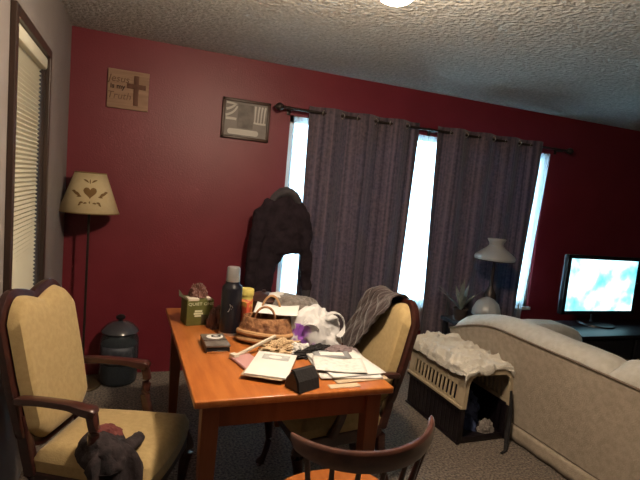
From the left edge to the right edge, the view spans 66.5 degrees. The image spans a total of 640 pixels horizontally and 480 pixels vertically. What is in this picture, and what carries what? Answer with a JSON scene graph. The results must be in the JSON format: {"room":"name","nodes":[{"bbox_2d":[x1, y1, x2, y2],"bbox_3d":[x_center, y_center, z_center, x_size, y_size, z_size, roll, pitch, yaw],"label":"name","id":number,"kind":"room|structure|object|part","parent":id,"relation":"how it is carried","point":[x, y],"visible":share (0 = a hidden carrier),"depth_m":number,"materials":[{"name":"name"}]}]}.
{"room":"dining room","nodes":[
{"label":"dining room","id":0,"kind":"room"},
{"bbox_2d":[0,0,71,479],"bbox_3d":[-0.729,0.169,0.449,0.120,2.440,6.300,3,6,-21],"label":"wall","id":1,"kind":"structure","parent":0,"point":[50,18],"depth_m":2.67,"materials":[{"name":"beige paint"}]},
{"bbox_2d":[3,0,52,292],"bbox_3d":[-1.351,-0.228,2.167,0.150,1.385,0.795,3,6,-21],"label":"window","id":2,"kind":"structure","parent":1,"relation":"in","point":[18,15],"depth_m":1.96,"materials":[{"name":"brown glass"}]},
{"bbox_2d":[12,23,47,289],"bbox_3d":[-1.330,-0.229,2.174,0.065,1.290,0.703,3,6,-21],"label":"window blind","id":3,"kind":"object","parent":2,"relation":"attached to","point":[31,59],"visible":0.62,"depth_m":2.23,"materials":[{"name":"beige plastic"}]},
{"bbox_2d":[19,360,567,479],"bbox_3d":[2.060,1.578,1.746,6.350,0.100,6.400,3,6,-21],"label":"floor","id":4,"kind":"structure","parent":0,"point":[239,447],"depth_m":2.92,"materials":[{"name":"carpet"}]},
{"bbox_2d":[59,171,119,391],"bbox_3d":[-1.590,0.282,3.318,0.380,1.478,0.380,3,6,-21],"label":"floor lamp","id":5,"kind":"object","parent":4,"relation":"on","point":[89,193],"visible":0.89,"depth_m":3.15,"materials":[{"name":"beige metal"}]},
{"bbox_3d":[-1.534,-0.318,3.257,0.372,0.261,0.372,3,6,-21],"label":"lamp shade","id":6,"kind":"part","parent":5,"relation":"part of","materials":[{"name":"beige fabric"}]},
{"bbox_2d":[0,278,193,479],"bbox_3d":[-0.863,0.721,1.935,0.654,1.056,0.520,5,6,2],"label":"armchair","id":7,"kind":"object","parent":4,"relation":"on","point":[42,360],"visible":0.94,"depth_m":1.82,"materials":[{"name":"beige fabric"}]},
{"bbox_3d":[-1.094,0.929,1.791,0.125,0.608,0.046,5,6,2],"label":"leg","id":8,"kind":"part","parent":7,"relation":"part of","materials":[{"name":"brown wood"}]},
{"bbox_3d":[-1.091,0.469,1.920,0.153,0.595,0.435,5,6,2],"label":"frame","id":9,"kind":"part","parent":7,"relation":"part of","materials":[{"name":"brown wood"}]},
{"bbox_3d":[-1.064,0.468,1.919,0.166,0.541,0.382,5,6,2],"label":"backrest","id":10,"kind":"part","parent":7,"relation":"part of","materials":[{"name":"beige fabric"}]},
{"bbox_3d":[-0.919,0.578,1.703,0.311,0.044,0.053,6,6,8],"label":"arm","id":11,"kind":"part","parent":7,"relation":"part of","materials":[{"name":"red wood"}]},
{"bbox_2d":[74,423,144,479],"bbox_3d":[-0.745,0.802,1.759,0.240,0.247,0.288,0,8,-41],"label":"stuffed animal","id":12,"kind":"object","parent":7,"relation":"on","point":[113,456],"visible":0.85,"depth_m":1.68,"materials":[{"name":"grey fabric"}]},
{"bbox_3d":[-0.817,0.874,1.948,0.460,0.068,0.475,5,6,2],"label":"seat frame","id":13,"kind":"part","parent":7,"relation":"part of","materials":[{"name":"beige fabric"}]},
{"bbox_3d":[-0.801,0.794,1.940,0.465,0.110,0.463,5,6,2],"label":"seat","id":14,"kind":"part","parent":7,"relation":"part of","materials":[{"name":"beige fabric"}]},
{"bbox_3d":[-0.901,0.535,2.139,0.311,0.044,0.053,5,6,-4],"label":"arm","id":15,"kind":"part","parent":7,"relation":"part of","materials":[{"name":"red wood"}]},
{"bbox_3d":[-0.601,1.043,2.171,0.086,0.418,0.060,5,6,2],"label":"leg","id":16,"kind":"part","parent":7,"relation":"part of","materials":[{"name":"brown wood"}]},
{"bbox_2d":[98,314,138,386],"bbox_3d":[-1.436,0.775,3.491,0.264,0.498,0.265,3,6,-21],"label":"glass jar","id":17,"kind":"object","parent":4,"relation":"on","point":[119,337],"visible":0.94,"depth_m":3.39,"materials":[{"name":"grey glass"}]},
{"bbox_3d":[-1.421,0.613,3.475,0.256,0.078,0.256,3,6,-21],"label":"lid","id":18,"kind":"part","parent":17,"relation":"part of","materials":[{"name":"grey plastic"}]},
{"bbox_3d":[-1.416,0.554,3.469,0.066,0.051,0.066,3,6,-21],"label":"knob","id":19,"kind":"part","parent":17,"relation":"part of","materials":[{"name":"black glass"}]},
{"bbox_2d":[166,308,393,479],"bbox_3d":[-0.329,0.859,2.412,0.780,0.750,1.250,3,6,-22],"label":"dining table","id":20,"kind":"object","parent":4,"relation":"on","point":[222,396],"visible":0.61,"depth_m":1.88,"materials":[{"name":"orange wood"}]},
{"bbox_3d":[-0.838,0.786,2.807,0.062,0.722,0.062,3,6,-22],"label":"leg","id":21,"kind":"part","parent":20,"relation":"part of","materials":[{"name":"brown wood"}]},
{"bbox_2d":[179,290,213,325],"bbox_3d":[-0.662,0.350,2.554,0.176,0.168,0.116,2,7,-31],"label":"carton","id":22,"kind":"object","parent":20,"relation":"on","point":[194,311],"visible":0.96,"depth_m":2.52,"materials":[{"name":"green cardboard"}]},
{"bbox_2d":[188,282,208,297],"bbox_3d":[-0.634,0.258,2.561,0.113,0.080,0.086,3,6,-21],"label":"plastic wrap","id":23,"kind":"object","parent":22,"relation":"on","point":[198,290],"visible":0.98,"depth_m":2.54,"materials":[{"name":"pink plastic"}]},
{"bbox_3d":[-0.590,0.412,2.539,0.056,0.050,0.002,2,7,-31],"label":"printed panel","id":24,"kind":"part","parent":22,"relation":"part of","materials":[{"name":"green cardboard"}]},
{"bbox_3d":[-0.424,0.929,1.776,0.062,0.722,0.062,3,6,-22],"label":"leg","id":25,"kind":"part","parent":20,"relation":"part of","materials":[{"name":"brown wood"}]},
{"bbox_2d":[206,304,220,329],"bbox_3d":[-0.534,0.390,2.516,0.107,0.121,0.101,3,6,-21],"label":"paper bag","id":26,"kind":"object","parent":20,"relation":"on","point":[212,322],"visible":0.7,"depth_m":2.48,"materials":[{"name":"brown paper"}]},
{"bbox_2d":[200,333,230,353],"bbox_3d":[-0.477,0.466,2.215,0.108,0.042,0.176,3,6,-23],"label":"metal tin","id":27,"kind":"object","parent":20,"relation":"on","point":[212,343],"visible":1,"depth_m":2.16,"materials":[{"name":"grey metal"}]},
{"bbox_2d":[218,266,242,336],"bbox_3d":[-0.439,0.299,2.418,0.104,0.339,0.105,3,6,-21],"label":"thermos","id":28,"kind":"object","parent":20,"relation":"on","point":[231,295],"visible":0.93,"depth_m":2.38,"materials":[{"name":"black metal"}]},
{"bbox_2d":[226,266,239,281],"bbox_3d":[-0.426,0.167,2.405,0.070,0.073,0.070,3,6,-21],"label":"cup","id":29,"kind":"object","parent":28,"relation":"on","point":[233,272],"depth_m":2.38,"materials":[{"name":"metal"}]},
{"bbox_2d":[231,353,253,369],"bbox_3d":[-0.306,0.512,2.050,0.090,0.014,0.150,1,7,-35],"label":"book","id":30,"kind":"object","parent":20,"relation":"on","point":[243,360],"visible":0.63,"depth_m":2.05,"materials":[{"name":"pink paper"}]},
{"bbox_2d":[240,300,249,321],"bbox_3d":[-0.373,0.390,2.418,0.019,0.170,0.060,1,7,-36],"label":"box","id":31,"kind":"object","parent":20,"relation":"on","point":[245,307],"visible":0.47,"depth_m":2.40,"materials":[{"name":"orange cardboard"}]},
{"bbox_2d":[242,287,253,311],"bbox_3d":[-0.390,0.355,2.563,0.076,0.207,0.076,3,6,-21],"label":"canister","id":32,"kind":"object","parent":20,"relation":"on","point":[248,292],"visible":0.46,"depth_m":2.53,"materials":[{"name":"yellow plastic"}]},
{"bbox_3d":[-0.382,0.270,2.554,0.076,0.035,0.076,3,6,-21],"label":"lid","id":33,"kind":"part","parent":32,"relation":"part of","materials":[{"name":"yellow plastic"}]},
{"bbox_2d":[229,335,275,358],"bbox_3d":[-0.288,0.477,2.176,0.036,0.061,0.269,10,7,39],"label":"wooden stick","id":34,"kind":"object","parent":20,"relation":"on","point":[233,354],"visible":0.84,"depth_m":2.15,"materials":[{"name":"beige wood"}]},
{"bbox_2d":[240,364,281,380],"bbox_3d":[-0.205,0.516,1.992,0.165,0.003,0.255,6,6,9],"label":"envelope","id":35,"kind":"object","parent":20,"relation":"on","point":[242,373],"visible":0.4,"depth_m":1.87,"materials":[{"name":"beige paper"}]},
{"bbox_2d":[244,351,296,379],"bbox_3d":[-0.197,0.510,2.005,0.170,0.010,0.270,6,6,5],"label":"magazine","id":36,"kind":"object","parent":35,"relation":"on","point":[264,364],"visible":0.91,"depth_m":1.98,"materials":[{"name":"white paper"}]},
{"bbox_2d":[262,353,289,360],"bbox_3d":[-0.187,0.500,2.079,0.115,0.001,0.060,6,6,5],"label":"picture","id":37,"kind":"object","parent":36,"relation":"on","point":[265,356],"depth_m":2.08,"materials":[{"name":"white paper"}]},
{"bbox_2d":[252,289,274,311],"bbox_3d":[-0.336,0.361,2.875,0.196,0.141,0.196,3,6,-21],"label":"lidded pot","id":38,"kind":"object","parent":20,"relation":"on","point":[259,296],"visible":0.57,"depth_m":2.80,"materials":[{"name":"brown ceramic"}]},
{"bbox_3d":[-0.332,0.320,2.871,0.196,0.058,0.196,3,6,-21],"label":"lid","id":39,"kind":"part","parent":38,"relation":"part of","materials":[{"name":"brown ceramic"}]},
{"bbox_2d":[235,295,292,344],"bbox_3d":[-0.253,0.384,2.365,0.300,0.216,0.203,4,6,-13],"label":"woven handbag","id":40,"kind":"object","parent":20,"relation":"on","point":[254,327],"visible":0.87,"depth_m":2.30,"materials":[{"name":"brown wicker"}]},
{"bbox_3d":[-0.258,0.349,2.308,0.105,0.076,0.011,4,6,-13],"label":"ring handle","id":41,"kind":"part","parent":40,"relation":"part of","materials":[{"name":"brown wicker"}]},
{"bbox_3d":[-0.242,0.327,2.422,0.105,0.112,0.011,4,6,-13],"label":"ring handle","id":42,"kind":"part","parent":40,"relation":"part of","materials":[{"name":"beige leather"}]},
{"bbox_2d":[254,302,298,315],"bbox_3d":[-0.210,0.337,2.385,0.210,0.029,0.120,5,6,1],"label":"loose paper","id":43,"kind":"object","parent":40,"relation":"in","point":[283,310],"visible":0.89,"depth_m":2.38,"materials":[{"name":"white paper"}]},
{"bbox_2d":[258,337,300,353],"bbox_3d":[-0.178,0.482,2.249,0.162,0.057,0.258,11,8,44],"label":"scarf","id":44,"kind":"object","parent":20,"relation":"on","point":[281,345],"visible":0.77,"depth_m":2.21,"materials":[{"name":"fabric"}]},
{"bbox_2d":[272,293,317,310],"bbox_3d":[-0.153,0.381,2.860,0.282,0.140,0.296,9,7,30],"label":"knit sweater","id":45,"kind":"object","parent":20,"relation":"on","point":[287,299],"visible":0.34,"depth_m":2.79,"materials":[{"name":"grey fabric"}]},
{"bbox_2d":[268,292,289,297],"bbox_3d":[-0.222,0.316,2.848,0.166,0.022,0.108,3,6,-21],"label":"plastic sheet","id":46,"kind":"object","parent":45,"relation":"on","point":[277,294],"visible":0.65,"depth_m":2.82,"materials":[{"name":"white plastic"}]},
{"bbox_2d":[291,342,308,353],"bbox_3d":[-0.089,0.495,2.254,0.134,0.048,0.118,3,6,-21],"label":"tissue","id":47,"kind":"object","parent":20,"relation":"on","point":[297,346],"visible":0.41,"depth_m":2.23,"materials":[{"name":"paper"}]},
{"bbox_2d":[285,365,318,393],"bbox_3d":[-0.066,0.523,1.854,0.107,0.076,0.087,0,8,-45],"label":"glasses case","id":48,"kind":"object","parent":20,"relation":"on","point":[300,380],"visible":1,"depth_m":1.83,"materials":[{"name":"black leather"}]},
{"bbox_2d":[291,343,330,359],"bbox_3d":[-0.033,0.504,2.249,0.091,0.041,0.294,10,8,41],"label":"glove","id":49,"kind":"object","parent":20,"relation":"on","point":[301,354],"visible":0.66,"depth_m":2.21,"materials":[{"name":"black fabric"}]},
{"bbox_2d":[290,304,344,344],"bbox_3d":[-0.025,0.415,2.405,0.309,0.188,0.212,3,6,-21],"label":"plastic bag","id":50,"kind":"object","parent":20,"relation":"on","point":[313,324],"visible":0.74,"depth_m":2.35,"materials":[{"name":"white plastic"}]},
{"bbox_3d":[-0.040,0.408,2.309,0.080,0.034,0.035,5,6,0],"label":"bag handle","id":51,"kind":"part","parent":50,"relation":"part of","materials":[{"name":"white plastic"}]},
{"bbox_3d":[0.077,0.410,2.365,0.119,0.137,0.066,3,6,-21],"label":"bag handle","id":52,"kind":"part","parent":50,"relation":"part of","materials":[{"name":"white plastic"}]},
{"bbox_2d":[324,345,359,352],"bbox_3d":[0.094,0.514,2.295,0.143,0.036,0.202,10,8,40],"label":"cloth","id":53,"kind":"object","parent":20,"relation":"on","point":[333,348],"visible":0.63,"depth_m":2.28,"materials":[{"name":"pink fabric"}]},
{"bbox_2d":[328,383,360,388],"bbox_3d":[0.095,0.569,1.907,0.130,0.003,0.035,3,6,-23],"label":"card","id":54,"kind":"object","parent":20,"relation":"on","point":[347,385],"visible":1,"depth_m":1.91,"materials":[{"name":"beige paper"}]},
{"bbox_2d":[333,374,388,383],"bbox_3d":[0.121,0.552,2.093,0.240,0.004,0.270,3,6,-25],"label":"folder","id":55,"kind":"object","parent":20,"relation":"on","point":[337,381],"visible":0.2,"depth_m":1.97,"materials":[{"name":"beige paper"}]},
{"bbox_2d":[307,352,382,378],"bbox_3d":[0.095,0.542,2.119,0.265,0.007,0.300,4,6,-15],"label":"newspaper","id":56,"kind":"object","parent":55,"relation":"on","point":[323,374],"visible":0.28,"depth_m":1.99,"materials":[{"name":"white paper"}]},
{"bbox_2d":[306,350,385,377],"bbox_3d":[0.105,0.534,2.122,0.250,0.006,0.280,2,6,-26],"label":"loose paper","id":57,"kind":"object","parent":56,"relation":"on","point":[371,368],"visible":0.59,"depth_m":2.07,"materials":[{"name":"white paper"}]},
{"bbox_2d":[312,350,351,357],"bbox_3d":[0.052,0.516,2.207,0.170,0.004,0.085,4,6,-11],"label":"envelope","id":58,"kind":"object","parent":57,"relation":"on","point":[344,354],"visible":0.98,"depth_m":2.20,"materials":[{"name":"grey paper"}]},
{"bbox_2d":[312,355,367,372],"bbox_3d":[0.081,0.528,2.075,0.220,0.010,0.160,5,6,-5],"label":"leaflet","id":59,"kind":"object","parent":57,"relation":"on","point":[355,365],"visible":0.98,"depth_m":2.07,"materials":[{"name":"white paper"}]},
{"bbox_3d":[0.177,0.960,2.021,0.062,0.722,0.062,3,6,-22],"label":"leg","id":60,"kind":"part","parent":20,"relation":"part of","materials":[{"name":"brown wood"}]},
{"bbox_2d":[256,297,419,479],"bbox_3d":[0.087,0.773,2.512,0.654,1.009,0.543,3,6,-24],"label":"armchair","id":61,"kind":"object","parent":4,"relation":"on","point":[389,342],"visible":0.39,"depth_m":2.40,"materials":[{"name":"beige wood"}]},
{"bbox_3d":[-0.289,1.034,2.631,0.086,0.399,0.063,3,6,-24],"label":"leg","id":62,"kind":"part","parent":61,"relation":"part of","materials":[{"name":"brown wood"}]},
{"bbox_3d":[-0.111,1.092,2.224,0.086,0.399,0.063,3,6,-24],"label":"leg","id":63,"kind":"part","parent":61,"relation":"part of","materials":[{"name":"brown wood"}]},
{"bbox_3d":[0.020,0.911,2.502,0.460,0.065,0.496,3,6,-24],"label":"seat frame","id":64,"kind":"part","parent":61,"relation":"part of","materials":[{"name":"brown wood"}]},
{"bbox_3d":[0.019,0.834,2.491,0.465,0.105,0.484,3,6,-24],"label":"seat","id":65,"kind":"part","parent":61,"relation":"part of","materials":[{"name":"beige fabric"}]},
{"bbox_3d":[0.183,0.960,2.781,0.125,0.581,0.048,3,6,-24],"label":"leg","id":66,"kind":"part","parent":61,"relation":"part of","materials":[{"name":"brown wood"}]},
{"bbox_2d":[341,285,409,347],"bbox_3d":[0.244,0.574,2.671,0.333,0.667,0.402,3,6,-21],"label":"throw blanket","id":67,"kind":"object","parent":61,"relation":"on","point":[375,301],"visible":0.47,"depth_m":2.61,"materials":[{"name":"grey fabric"}]},
{"bbox_3d":[0.312,0.562,2.581,0.166,0.517,0.399,3,6,-24],"label":"backrest","id":68,"kind":"part","parent":61,"relation":"part of","materials":[{"name":"beige fabric"}]},
{"bbox_3d":[0.328,1.007,2.451,0.125,0.581,0.048,3,6,-24],"label":"leg","id":69,"kind":"part","parent":61,"relation":"part of","materials":[{"name":"brown wood"}]},
{"bbox_3d":[0.249,0.654,2.314,0.311,0.042,0.056,2,7,-30],"label":"arm","id":70,"kind":"part","parent":61,"relation":"part of","materials":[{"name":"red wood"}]},
{"bbox_3d":[0.336,0.566,2.591,0.153,0.568,0.454,3,6,-24],"label":"frame","id":71,"kind":"part","parent":61,"relation":"part of","materials":[{"name":"brown wood"}]},
{"bbox_2d":[285,415,434,479],"bbox_3d":[0.066,0.948,1.612,0.492,0.814,0.468,3,6,-24],"label":"chair","id":72,"kind":"object","parent":4,"relation":"on","point":[342,464],"visible":1,"depth_m":1.36,"materials":[{"name":"brown wood"}]},
{"bbox_3d":[0.061,0.902,1.628,0.431,0.046,0.410,3,6,-24],"label":"seat","id":73,"kind":"part","parent":72,"relation":"part of","materials":[{"name":"brown wood"}]},
{"bbox_2d":[440,315,470,334],"bbox_3d":[1.395,0.955,4.277,0.600,0.500,0.400,3,6,-21],"label":"side table","id":74,"kind":"object","parent":4,"relation":"on","point":[447,319],"visible":0.12,"depth_m":4.30,"materials":[{"name":"black wood"}]},
{"bbox_3d":[1.094,0.936,4.338,0.036,0.470,0.036,3,6,-21],"label":"leg","id":75,"kind":"part","parent":74,"relation":"part of","materials":[{"name":"black wood"}]},
{"bbox_2d":[438,279,481,320],"bbox_3d":[1.192,0.500,4.216,0.350,0.376,0.273,6,6,2],"label":"potted plant","id":76,"kind":"object","parent":74,"relation":"on","point":[460,312],"visible":0.99,"depth_m":4.19,"materials":[{"name":"green plant"}]},
{"bbox_3d":[1.215,0.640,4.230,0.140,0.100,0.140,3,6,-21],"label":"pot","id":77,"kind":"part","parent":76,"relation":"part of","materials":[{"name":"grey ceramic"}]},
{"bbox_2d":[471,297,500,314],"bbox_3d":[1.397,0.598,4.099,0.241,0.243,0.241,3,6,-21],"label":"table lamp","id":78,"kind":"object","parent":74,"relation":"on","point":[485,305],"visible":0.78,"depth_m":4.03,"materials":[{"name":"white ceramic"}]},
{"bbox_2d":[474,238,515,300],"bbox_3d":[1.489,0.350,4.229,0.343,0.726,0.343,3,6,-21],"label":"table lamp","id":79,"kind":"object","parent":74,"relation":"on","point":[495,252],"visible":0.84,"depth_m":4.13,"materials":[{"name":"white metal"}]},
{"bbox_3d":[1.495,0.283,4.222,0.035,0.260,0.036,3,6,-21],"label":"stem","id":80,"kind":"part","parent":79,"relation":"part of","materials":[{"name":"brown metal"}]},
{"bbox_3d":[1.514,0.080,4.201,0.343,0.181,0.343,3,6,-21],"label":"lamp shade","id":81,"kind":"part","parent":79,"relation":"part of","materials":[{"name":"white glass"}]},
{"bbox_2d":[405,349,512,444],"bbox_3d":[0.949,1.014,3.390,0.414,0.480,0.648,3,6,-21],"label":"crate","id":82,"kind":"object","parent":4,"relation":"on","point":[426,395],"visible":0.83,"depth_m":3.25,"materials":[{"name":"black plastic"}]},
{"bbox_2d":[442,381,479,431],"bbox_3d":[0.943,1.102,3.372,0.325,0.268,0.321,8,6,24],"label":"blanket","id":83,"kind":"object","parent":82,"relation":"in","point":[471,420],"visible":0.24,"depth_m":3.26,"materials":[{"name":"fabric"}]},
{"bbox_2d":[413,330,515,384],"bbox_3d":[0.967,0.863,3.368,0.437,0.308,0.681,3,6,-21],"label":"towel","id":84,"kind":"object","parent":82,"relation":"on","point":[461,357],"visible":0.91,"depth_m":3.24,"materials":[{"name":"white fabric"}]},
{"bbox_2d":[476,418,493,433],"bbox_3d":[1.099,1.221,3.230,0.131,0.090,0.086,3,6,-21],"label":"rag","id":85,"kind":"object","parent":82,"relation":"in","point":[485,426],"visible":0.98,"depth_m":3.21,"materials":[{"name":"beige fabric"}]},
{"bbox_2d":[500,391,512,453],"bbox_3d":[1.178,1.140,3.053,0.039,0.341,0.198,8,6,26],"label":"leash","id":86,"kind":"object","parent":4,"relation":"on","point":[509,419],"visible":1,"depth_m":3.12,"materials":[{"name":"black fabric"}]},
{"bbox_2d":[449,314,639,479],"bbox_3d":[1.965,1.007,2.684,1.164,0.800,2.652,3,6,-21],"label":"sofa","id":87,"kind":"object","parent":4,"relation":"on","point":[576,403],"visible":0.85,"depth_m":2.75,"materials":[{"name":"beige fabric"}]},
{"bbox_2d":[455,314,625,373],"bbox_3d":[1.336,0.640,3.107,0.230,0.222,1.270,3,6,-21],"label":"cushion","id":88,"kind":"object","parent":87,"relation":"on","point":[543,350],"depth_m":2.94,"materials":[{"name":"beige fabric"}]},
{"bbox_3d":[1.633,0.932,3.857,0.950,0.595,0.220,3,6,-21],"label":"arm","id":89,"kind":"part","parent":87,"relation":"part of"},
{"bbox_2d":[609,360,639,387],"bbox_3d":[1.788,0.735,1.916,0.230,0.140,1.280,3,6,-21],"label":"cushion","id":90,"kind":"object","parent":87,"relation":"on","point":[627,374],"depth_m":2.40,"materials":[{"name":"beige fabric"}]},
{"bbox_2d":[555,320,639,360],"bbox_3d":[2.753,1.044,4.637,1.320,0.440,0.504,3,6,-21],"label":"tv cabinet","id":91,"kind":"object","parent":4,"relation":"on","point":[623,341],"visible":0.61,"depth_m":4.40,"materials":[{"name":"black wood"}]},
{"bbox_2d":[557,254,639,328],"bbox_3d":[2.672,0.480,4.649,0.950,0.660,0.340,3,6,-21],"label":"television","id":92,"kind":"object","parent":91,"relation":"on","point":[594,285],"visible":1,"depth_m":4.61,"materials":[{"name":"black plastic"}]},
{"bbox_3d":[2.540,1.066,4.324,0.580,0.360,0.016,3,6,-21],"label":"door","id":93,"kind":"part","parent":91,"relation":"part of","materials":[{"name":"black wood"}]},
{"bbox_3d":[3.118,1.097,4.546,0.580,0.360,0.016,3,6,-21],"label":"door","id":94,"kind":"part","parent":91,"relation":"part of","materials":[{"name":"black wood"}]},
{"bbox_2d":[61,0,639,130],"bbox_3d":[2.293,-0.939,1.490,6.350,0.100,6.400,3,6,-21],"label":"ceiling","id":95,"kind":"structure","parent":0,"point":[573,59],"depth_m":2.99,"materials":[{"name":"white paint"}]},
{"bbox_2d":[381,0,411,6],"bbox_3d":[0.269,-0.942,1.637,0.150,0.295,0.150,3,6,-21],"label":"ceiling light","id":96,"kind":"object","parent":95,"relation":"attached to","point":[395,3],"visible":1,"depth_m":1.65,"materials":[{"name":"white glass"}]},
{"bbox_2d":[62,26,639,374],"bbox_3d":[1.072,-0.082,4.551,6.350,2.440,0.120,3,6,-21],"label":"wall","id":97,"kind":"structure","parent":0,"point":[186,195],"depth_m":3.72,"materials":[{"name":"red paint"}]},
{"bbox_2d":[107,68,149,111],"bbox_3d":[-1.348,-1.053,3.428,0.274,0.265,0.026,3,6,-21],"label":"wooden plaque","id":98,"kind":"object","parent":97,"relation":"attached to","point":[129,90],"visible":1,"depth_m":3.42,"materials":[{"name":"brown wood"}]},
{"bbox_2d":[220,96,270,142],"bbox_3d":[-0.567,-0.919,3.741,0.370,0.300,0.025,3,6,-21],"label":"framed picture","id":99,"kind":"object","parent":97,"relation":"attached to","point":[241,119],"visible":1,"depth_m":3.74,"materials":[{"name":"brown wood"}]},
{"bbox_2d":[225,101,266,125],"bbox_3d":[-0.565,-0.968,3.735,0.316,0.147,0.001,3,6,-21],"label":"print","id":100,"kind":"object","parent":99,"relation":"attached to","point":[239,113],"depth_m":3.73,"materials":[{"name":"beige paper"}]},
{"bbox_2d":[244,187,312,296],"bbox_3d":[-0.298,0.022,3.804,0.557,0.873,0.183,3,6,-21],"label":"jacket","id":101,"kind":"object","parent":97,"relation":"hanging from","point":[281,226],"visible":0.98,"depth_m":3.74,"materials":[{"name":"black fabric"}]},
{"bbox_2d":[270,187,301,203],"bbox_3d":[-0.257,-0.334,3.762,0.260,0.151,0.100,3,6,-21],"label":"hood","id":102,"kind":"object","parent":101,"relation":"attached to","point":[285,195],"depth_m":3.73,"materials":[{"name":"grey fabric"}]},
{"bbox_2d":[276,116,546,309],"bbox_3d":[0.934,-0.146,4.458,2.700,1.580,0.120,3,6,-21],"label":"window","id":103,"kind":"structure","parent":97,"relation":"in","point":[524,307],"depth_m":4.03,"materials":[{"name":"white plastic"}]},
{"bbox_3d":[0.873,0.625,4.509,2.700,0.030,0.060,3,6,-21],"label":"sill","id":104,"kind":"part","parent":103,"relation":"part of","materials":[{"name":"white plastic"}]},
{"bbox_2d":[513,153,550,318],"bbox_3d":[1.824,0.008,4.745,0.800,1.760,0.025,3,6,-21],"label":"sheer curtain","id":105,"kind":"object","parent":103,"relation":"hanging from","point":[545,158],"visible":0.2,"depth_m":4.83,"materials":[{"name":"white fabric"}]},
{"bbox_2d":[274,102,573,154],"bbox_3d":[1.061,-0.946,4.294,3.050,0.071,0.132,3,6,-21],"label":"curtain rod","id":106,"kind":"object","parent":97,"relation":"attached to","point":[279,106],"visible":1,"depth_m":4.16,"materials":[{"name":"brown metal"}]},
{"bbox_2d":[279,116,308,293],"bbox_3d":[-0.115,-0.096,3.999,0.360,1.760,0.025,3,6,-21],"label":"sheer curtain","id":107,"kind":"object","parent":106,"relation":"hanging from","point":[289,264],"visible":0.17,"depth_m":3.92,"materials":[{"name":"white fabric"}]},
{"bbox_2d":[296,106,419,337],"bbox_3d":[0.298,0.018,4.101,1.007,2.110,0.090,3,6,-21],"label":"curtain","id":108,"kind":"object","parent":106,"relation":"hanging from","point":[358,177],"visible":0.75,"depth_m":4.07,"materials":[{"name":"purple fabric"}]},
{"bbox_2d":[398,135,436,329],"bbox_3d":[0.752,-0.049,4.332,1.400,1.760,0.025,3,6,-21],"label":"sheer curtain","id":109,"kind":"object","parent":106,"relation":"hanging from","point":[414,259],"visible":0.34,"depth_m":4.37,"materials":[{"name":"white fabric"}]},
{"bbox_2d":[420,126,542,333],"bbox_3d":[1.480,0.082,4.553,1.172,2.110,0.087,3,6,-21],"label":"curtain","id":110,"kind":"object","parent":106,"relation":"hanging from","point":[484,188],"visible":0.73,"depth_m":4.50,"materials":[{"name":"purple fabric"}]}
]}

